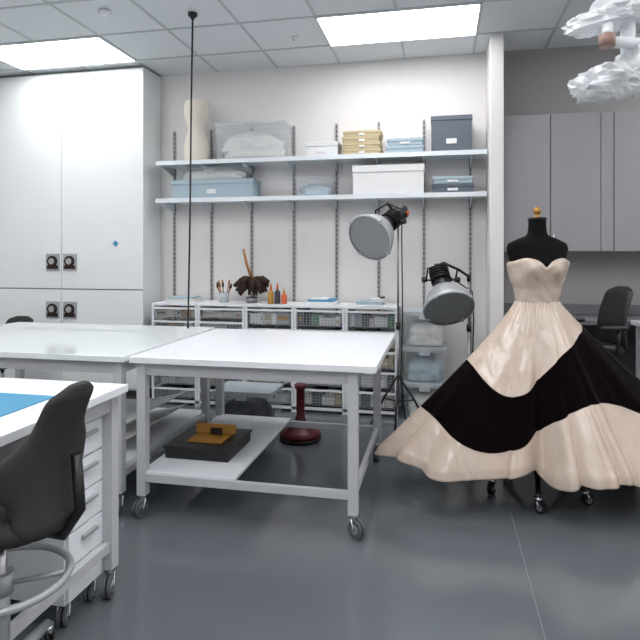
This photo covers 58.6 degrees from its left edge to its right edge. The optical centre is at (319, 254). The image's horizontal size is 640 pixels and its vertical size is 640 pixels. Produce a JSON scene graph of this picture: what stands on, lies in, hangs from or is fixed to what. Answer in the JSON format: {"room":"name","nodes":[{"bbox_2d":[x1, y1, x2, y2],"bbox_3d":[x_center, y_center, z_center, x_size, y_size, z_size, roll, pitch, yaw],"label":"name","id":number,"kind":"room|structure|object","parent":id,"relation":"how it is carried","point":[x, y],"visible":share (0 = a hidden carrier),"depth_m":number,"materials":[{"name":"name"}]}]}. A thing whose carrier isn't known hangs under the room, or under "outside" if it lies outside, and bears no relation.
{"room":"costume conservation studio","nodes":[
{"label":"costume conservation studio","id":0,"kind":"room"},
{"bbox_2d":[0,0,639,77],"bbox_3d":[-0.334,-2.100,1.808,9.800,0.100,8.600,0,0,12],"label":"ceiling","id":1,"kind":"structure","parent":0,"point":[45,22],"depth_m":5.21,"materials":[{"name":"tile"}]},
{"bbox_2d":[0,36,136,69],"bbox_3d":[-2.671,-2.042,5.800,1.380,0.016,0.690,0,0,12],"label":"ceiling light panel","id":2,"kind":"object","parent":1,"relation":"in","point":[95,50],"depth_m":5.79,"materials":[{"name":"white plastic"}]},
{"bbox_2d":[98,8,110,16],"bbox_3d":[-1.804,-2.025,4.775,0.100,0.040,0.100,0,0,12],"label":"smoke detector","id":3,"kind":"object","parent":1,"relation":"attached to","point":[103,12],"visible":1,"depth_m":4.75,"materials":[{"name":"white plastic"}]},
{"bbox_2d":[187,12,197,327],"bbox_3d":[-1.088,-0.724,4.741,0.080,2.640,0.251,0,0,7],"label":"power cord","id":4,"kind":"object","parent":1,"relation":"hanging from","point":[192,15],"visible":1,"depth_m":4.74,"materials":[{"name":"black plastic"}]},
{"bbox_2d":[0,0,638,75],"bbox_3d":[-0.334,-2.046,1.808,9.800,0.007,8.600,0,0,12],"label":"grid","id":5,"kind":"object","parent":1,"relation":"attached to","point":[51,4],"visible":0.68,"depth_m":5.16,"materials":[{"name":"metal"}]},
{"bbox_2d":[315,2,481,46],"bbox_3d":[0.705,-2.042,5.089,1.380,0.016,0.690,0,0,12],"label":"ceiling light panel","id":6,"kind":"object","parent":1,"relation":"in","point":[459,20],"depth_m":5.06,"materials":[{"name":"white plastic"}]},
{"bbox_2d":[561,0,639,103],"bbox_3d":[1.538,-1.357,2.442,0.937,1.374,0.326,0,0,12],"label":"plastic-wrapped extraction arm","id":7,"kind":"object","parent":1,"relation":"hanging from","point":[619,79],"visible":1,"depth_m":2.43},
{"bbox_2d":[156,119,486,385],"bbox_3d":[-0.054,0.000,5.961,3.435,2.800,0.354,0,0,12],"label":"wall shelf","id":8,"kind":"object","parent":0,"point":[170,167],"depth_m":5.94,"materials":[{"name":"white metal"}]},
{"bbox_2d":[183,99,209,159],"bbox_3d":[-1.343,-1.351,6.210,0.300,0.680,0.200,0,0,12],"label":"muslin torso form","id":9,"kind":"object","parent":8,"relation":"on","point":[200,107],"visible":0.86,"depth_m":6.13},
{"bbox_2d":[171,178,260,197],"bbox_3d":[-1.122,-0.703,6.168,0.920,0.190,0.292,0,0,12],"label":"box","id":10,"kind":"object","parent":8,"relation":"on","point":[250,187],"visible":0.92,"depth_m":6.03,"materials":[{"name":"blue cardboard"}]},
{"bbox_2d":[183,169,247,179],"bbox_3d":[-1.131,-0.875,6.173,0.810,0.150,0.277,0,0,12],"label":"fabric","id":11,"kind":"object","parent":10,"relation":"on","point":[209,174],"visible":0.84,"depth_m":6.09,"materials":[{"name":"white fabric"}]},
{"bbox_2d":[222,131,284,158],"bbox_3d":[-0.711,-1.204,6.084,0.770,0.385,0.297,0,0,12],"label":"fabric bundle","id":12,"kind":"object","parent":8,"relation":"on","point":[250,144],"visible":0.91,"depth_m":6.00,"materials":[{"name":"white fabric"}]},
{"bbox_2d":[301,184,331,194],"bbox_3d":[-0.039,-0.703,5.937,0.395,0.190,0.267,0,0,12],"label":"fabric","id":13,"kind":"object","parent":8,"relation":"on","point":[311,189],"visible":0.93,"depth_m":5.87,"materials":[{"name":"fabric"}]},
{"bbox_2d":[305,141,341,155],"bbox_3d":[0.041,-1.081,5.918,0.340,0.140,0.262,0,0,12],"label":"box","id":14,"kind":"object","parent":8,"relation":"on","point":[331,147],"visible":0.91,"depth_m":5.79,"materials":[{"name":"white cardboard"}]},
{"bbox_2d":[342,130,383,153],"bbox_3d":[0.441,-1.130,5.838,0.395,0.238,0.263,0,0,12],"label":"boxes","id":15,"kind":"object","parent":8,"relation":"on","point":[362,141],"visible":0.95,"depth_m":5.71},
{"bbox_2d":[352,163,424,193],"bbox_3d":[0.699,-0.753,5.780,0.715,0.290,0.260,0,0,12],"label":"box","id":16,"kind":"object","parent":8,"relation":"on","point":[390,178],"visible":0.88,"depth_m":5.66,"materials":[{"name":"white cardboard"}]},
{"bbox_2d":[386,145,424,152],"bbox_3d":[0.861,-1.046,5.746,0.375,0.070,0.260,0,0,12],"label":"box","id":17,"kind":"object","parent":8,"relation":"on","point":[404,148],"visible":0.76,"depth_m":5.62,"materials":[{"name":"blue cardboard"}]},
{"bbox_2d":[387,137,423,145],"bbox_3d":[0.863,-1.118,5.745,0.360,0.070,0.262,0,0,12],"label":"box","id":18,"kind":"object","parent":17,"relation":"on","point":[397,141],"visible":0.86,"depth_m":5.62,"materials":[{"name":"blue cardboard"}]},
{"bbox_2d":[431,114,471,150],"bbox_3d":[1.301,-1.183,5.652,0.395,0.345,0.262,0,0,12],"label":"box","id":19,"kind":"object","parent":8,"relation":"on","point":[448,132],"visible":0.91,"depth_m":5.53,"materials":[{"name":"grey cardboard"}]},
{"bbox_2d":[432,183,473,192],"bbox_3d":[1.313,-0.650,5.650,0.400,0.085,0.262,0,0,12],"label":"box","id":20,"kind":"object","parent":8,"relation":"on","point":[456,187],"visible":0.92,"depth_m":5.52,"materials":[{"name":"grey cardboard"}]},
{"bbox_2d":[433,176,472,183],"bbox_3d":[1.313,-0.730,5.650,0.380,0.070,0.262,0,0,12],"label":"box","id":21,"kind":"object","parent":20,"relation":"on","point":[441,179],"visible":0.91,"depth_m":5.53,"materials":[{"name":"blue cardboard"}]},
{"bbox_2d":[159,53,485,393],"bbox_3d":[-1.245,-0.250,6.445,6.105,3.600,0.100,0,0,12],"label":"wall","id":22,"kind":"structure","parent":0,"point":[398,94],"depth_m":6.12,"materials":[{"name":"paint"}]},
{"bbox_2d":[162,382,408,403],"bbox_3d":[-0.058,1.500,6.138,3.555,0.100,0.012,0,0,12],"label":"baseboard","id":23,"kind":"structure","parent":22,"relation":"attached to","point":[406,396],"depth_m":5.93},
{"bbox_2d":[10,391,639,639],"bbox_3d":[-0.334,1.600,1.808,9.800,0.100,8.600,0,0,12],"label":"floor","id":24,"kind":"structure","parent":0,"point":[434,560],"depth_m":2.88,"materials":[{"name":"grey plastic"}]},
{"bbox_2d":[0,316,33,377],"bbox_3d":[-3.225,1.100,5.809,0.616,0.900,0.597,0,0,10],"label":"chair","id":25,"kind":"object","parent":24,"relation":"on","point":[16,318],"visible":0.08,"depth_m":6.03,"materials":[{"name":"plastic"}]},
{"bbox_2d":[0,381,93,639],"bbox_3d":[-1.099,0.985,1.931,0.683,1.130,0.704,0,0,12],"label":"chair","id":26,"kind":"object","parent":24,"relation":"on","point":[42,489],"visible":1,"depth_m":1.81,"materials":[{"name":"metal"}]},
{"bbox_2d":[8,417,103,627],"bbox_3d":[-1.236,1.135,2.524,0.500,0.830,0.290,0,0,12],"label":"drawer unit","id":27,"kind":"object","parent":24,"relation":"on","point":[85,537],"visible":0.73,"depth_m":2.43,"materials":[{"name":"white plastic"}]},
{"bbox_2d":[0,378,127,639],"bbox_3d":[-1.888,1.075,2.003,1.680,0.950,1.679,0,0,12],"label":"work table","id":28,"kind":"object","parent":24,"relation":"on","point":[16,427],"visible":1,"depth_m":2.56,"materials":[{"name":"paint"}]},
{"bbox_2d":[0,393,53,416],"bbox_3d":[-1.681,0.598,2.183,1.010,0.003,0.680,0,0,12],"label":"sheet","id":29,"kind":"object","parent":28,"relation":"on","point":[9,402],"visible":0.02,"depth_m":2.32,"materials":[{"name":"paper"}]},
{"bbox_2d":[0,67,160,396],"bbox_3d":[-3.069,-0.237,6.551,2.472,3.575,0.435,0,0,12],"label":"storage cabinet","id":30,"kind":"object","parent":24,"relation":"on","point":[80,177],"visible":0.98,"depth_m":6.29,"materials":[{"name":"white laminate"}]},
{"bbox_2d":[0,322,214,514],"bbox_3d":[-1.927,1.075,4.229,1.884,0.950,1.420,0,0,12],"label":"table","id":31,"kind":"object","parent":24,"relation":"on","point":[74,347],"visible":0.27,"depth_m":3.91,"materials":[{"name":"paint"}]},
{"bbox_2d":[126,390,187,439],"bbox_3d":[-1.404,1.172,4.128,0.550,0.206,0.900,0,0,12],"label":"board","id":32,"kind":"object","parent":31,"relation":"on","point":[131,404],"visible":0.38,"depth_m":4.25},
{"bbox_2d":[152,300,214,405],"bbox_3d":[-1.457,1.025,6.119,0.505,1.050,0.486,0,0,12],"label":"drawer unit","id":33,"kind":"object","parent":24,"relation":"on","point":[173,384],"visible":0.42,"depth_m":5.91,"materials":[{"name":"white metal"}]},
{"bbox_2d":[164,295,204,302],"bbox_3d":[-1.447,0.469,6.105,0.350,0.058,0.250,0,0,12],"label":"pile","id":34,"kind":"object","parent":33,"relation":"on","point":[178,298],"visible":0.99,"depth_m":6.01,"materials":[{"name":"white paper"}]},
{"bbox_2d":[197,300,258,406],"bbox_3d":[-0.958,1.025,6.014,0.505,1.050,0.486,0,0,12],"label":"drawer unit","id":35,"kind":"object","parent":24,"relation":"on","point":[216,309],"visible":0.25,"depth_m":5.82,"materials":[{"name":"white metal"}]},
{"bbox_2d":[216,280,231,301],"bbox_3d":[-1.022,0.378,6.034,0.165,0.240,0.123,0,0,12],"label":"pot","id":36,"kind":"object","parent":35,"relation":"on","point":[223,296],"visible":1,"depth_m":6.00,"materials":[{"name":"plastic"}]},
{"bbox_2d":[212,381,283,416],"bbox_3d":[-0.620,1.345,4.940,0.520,0.400,0.397,0,0,12],"label":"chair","id":37,"kind":"object","parent":24,"relation":"on","point":[249,400],"visible":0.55,"depth_m":4.85,"materials":[{"name":"clear plastic"}]},
{"bbox_2d":[129,329,394,539],"bbox_3d":[-0.276,1.075,3.845,1.455,0.950,1.350,0,0,12],"label":"table","id":38,"kind":"object","parent":24,"relation":"on","point":[220,354],"visible":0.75,"depth_m":3.37,"materials":[{"name":"paint"}]},
{"bbox_2d":[163,426,251,462],"bbox_3d":[-0.729,1.243,3.766,0.440,0.076,0.450,0,0,12],"label":"box","id":39,"kind":"object","parent":38,"relation":"on","point":[178,448],"visible":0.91,"depth_m":3.59,"materials":[{"name":"cardboard"}]},
{"bbox_2d":[187,422,236,443],"bbox_3d":[-0.720,1.173,3.759,0.280,0.060,0.219,0,0,12],"label":"folder","id":40,"kind":"object","parent":39,"relation":"on","point":[214,433],"visible":1,"depth_m":3.80,"materials":[{"name":"cardboard"}]},
{"bbox_2d":[245,301,304,411],"bbox_3d":[-0.459,1.025,5.909,0.505,1.050,0.486,0,0,12],"label":"drawer unit","id":41,"kind":"object","parent":24,"relation":"on","point":[284,316],"visible":0.28,"depth_m":5.69,"materials":[{"name":"white plastic"}]},
{"bbox_2d":[246,296,257,302],"bbox_3d":[-0.713,0.468,5.976,0.124,0.060,0.124,0,0,12],"label":"cup","id":42,"kind":"object","parent":41,"relation":"on","point":[250,299],"visible":1,"depth_m":5.92,"materials":[{"name":"metal"}]},
{"bbox_2d":[233,249,269,295],"bbox_3d":[-0.711,0.181,5.969,0.392,0.492,0.346,0,0,12],"label":"feather duster","id":43,"kind":"object","parent":42,"relation":"in","point":[256,284],"visible":1,"depth_m":5.90,"materials":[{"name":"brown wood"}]},
{"bbox_2d":[268,283,273,303],"bbox_3d":[-0.505,0.395,5.850,0.060,0.207,0.060,0,0,12],"label":"squeeze bottle","id":44,"kind":"object","parent":41,"relation":"on","point":[270,293],"visible":1,"depth_m":5.83,"materials":[{"name":"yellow plastic"}]},
{"bbox_2d":[274,282,279,303],"bbox_3d":[-0.436,0.389,5.835,0.060,0.218,0.060,0,0,12],"label":"squeeze bottle","id":45,"kind":"object","parent":41,"relation":"on","point":[277,292],"visible":1,"depth_m":5.81,"materials":[{"name":"grey plastic"}]},
{"bbox_2d":[281,288,286,303],"bbox_3d":[-0.368,0.417,5.821,0.060,0.161,0.060,0,0,12],"label":"squeeze bottle","id":46,"kind":"object","parent":41,"relation":"on","point":[283,296],"visible":1,"depth_m":5.80,"materials":[{"name":"orange plastic"}]},
{"bbox_2d":[280,383,320,444],"bbox_3d":[-0.164,1.319,4.797,0.350,0.461,0.350,0,0,12],"label":"stand","id":47,"kind":"object","parent":24,"relation":"on","point":[288,435],"visible":0.87,"depth_m":4.72,"materials":[{"name":"plastic"}]},
{"bbox_2d":[294,302,351,414],"bbox_3d":[0.040,1.025,5.803,0.505,1.050,0.486,0,0,12],"label":"drawer unit","id":48,"kind":"object","parent":24,"relation":"on","point":[314,394],"visible":0.29,"depth_m":5.59,"materials":[{"name":"white metal"}]},
{"bbox_2d":[305,297,338,304],"bbox_3d":[0.025,0.466,5.794,0.300,0.064,0.250,0,0,12],"label":"notebooks","id":49,"kind":"object","parent":48,"relation":"on","point":[314,300],"visible":1,"depth_m":5.69,"materials":[{"name":"paper"}]},
{"bbox_2d":[345,303,400,417],"bbox_3d":[0.539,1.025,5.698,0.505,1.050,0.486,0,0,12],"label":"drawer unit","id":50,"kind":"object","parent":24,"relation":"on","point":[357,318],"visible":0.49,"depth_m":5.49,"materials":[{"name":"white metal"}]},
{"bbox_2d":[354,296,389,306],"bbox_3d":[0.519,0.456,5.665,0.320,0.085,0.300,0,0,12],"label":"paper tray","id":51,"kind":"object","parent":50,"relation":"on","point":[375,301],"visible":1,"depth_m":5.55,"materials":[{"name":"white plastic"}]},
{"bbox_2d":[348,202,418,430],"bbox_3d":[0.545,0.548,4.891,0.499,1.987,0.810,0,0,36],"label":"lamp","id":52,"kind":"object","parent":24,"relation":"on","point":[371,236],"visible":0.98,"depth_m":4.71,"materials":[{"name":"metal"}]},
{"bbox_2d":[402,373,446,415],"bbox_3d":[1.027,1.377,5.564,0.415,0.335,0.457,0,0,12],"label":"storage tote","id":53,"kind":"object","parent":24,"relation":"on","point":[425,389],"visible":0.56,"depth_m":5.43,"materials":[{"name":"clear plastic"}]},
{"bbox_2d":[402,340,446,381],"bbox_3d":[1.027,1.040,5.564,0.415,0.335,0.457,0,0,12],"label":"storage tote","id":54,"kind":"object","parent":53,"relation":"on","point":[427,366],"visible":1,"depth_m":5.41,"materials":[{"name":"clear plastic"}]},
{"bbox_2d":[403,307,442,345],"bbox_3d":[1.027,0.702,5.564,0.415,0.335,0.457,0,0,12],"label":"storage tote","id":55,"kind":"object","parent":54,"relation":"on","point":[420,332],"visible":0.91,"depth_m":5.41,"materials":[{"name":"clear plastic"}]},
{"bbox_2d":[421,262,474,357],"bbox_3d":[1.121,0.797,4.760,0.496,1.488,0.840,0,0,36],"label":"lamp","id":56,"kind":"object","parent":24,"relation":"on","point":[447,303],"visible":0.89,"depth_m":4.58,"materials":[{"name":"metal"}]},
{"bbox_2d":[501,479,545,639],"bbox_3d":[0.691,1.550,1.260,0.004,0.001,7.850,0,0,12],"label":"trim","id":57,"kind":"structure","parent":24,"relation":"on","point":[501,479],"depth_m":2.82,"materials":[{"name":"grey metal"}]},
{"bbox_2d":[487,206,593,513],"bbox_3d":[1.388,0.619,3.701,0.621,1.862,0.638,0,0,0],"label":"dress form","id":58,"kind":"object","parent":24,"relation":"on","point":[537,244],"visible":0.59,"depth_m":3.63,"materials":[{"name":"black fabric"}]},
{"bbox_2d":[374,258,639,491],"bbox_3d":[1.464,0.677,3.673,2.190,1.314,1.037,0,0,12],"label":"gown","id":59,"kind":"object","parent":58,"relation":"on","point":[540,393],"visible":1,"depth_m":3.44,"materials":[{"name":"fabric"}]},
{"bbox_2d":[504,303,639,375],"bbox_3d":[3.134,1.015,5.173,2.800,1.070,0.577,0,0,12],"label":"countertop","id":60,"kind":"structure","parent":24,"relation":"on","point":[589,312],"depth_m":5.43,"materials":[{"name":"grey laminate"}]},
{"bbox_2d":[575,286,633,358],"bbox_3d":[2.150,0.900,4.503,0.581,1.300,0.610,0,0,-8],"label":"office chair","id":61,"kind":"object","parent":24,"relation":"on","point":[612,327],"visible":0.44,"depth_m":4.47,"materials":[{"name":"fabric"}]},
{"bbox_2d":[631,320,639,378],"bbox_3d":[3.302,1.058,4.466,1.380,0.985,0.698,0,0,12],"label":"bench","id":62,"kind":"object","parent":24,"relation":"on","point":[636,323],"visible":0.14,"depth_m":4.86,"materials":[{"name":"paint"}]},
{"bbox_2d":[486,33,503,337],"bbox_3d":[1.690,-0.250,5.520,0.120,3.600,0.500,0,0,12],"label":"column","id":63,"kind":"structure","parent":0,"point":[495,49],"depth_m":5.28,"materials":[{"name":"white paint"}]},
{"bbox_2d":[504,45,639,304],"bbox_3d":[3.549,-0.250,5.435,3.695,3.600,0.100,0,0,12],"label":"wall","id":64,"kind":"structure","parent":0,"point":[536,81],"depth_m":5.61,"materials":[{"name":"grey paint"}]},
{"bbox_2d":[504,110,639,251],"bbox_3d":[2.904,-0.675,5.327,2.313,1.290,0.371,0,0,12],"label":"upper cabinet","id":65,"kind":"object","parent":64,"relation":"attached to","point":[582,170],"visible":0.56,"depth_m":5.27,"materials":[{"name":"laminate"}]}
]}

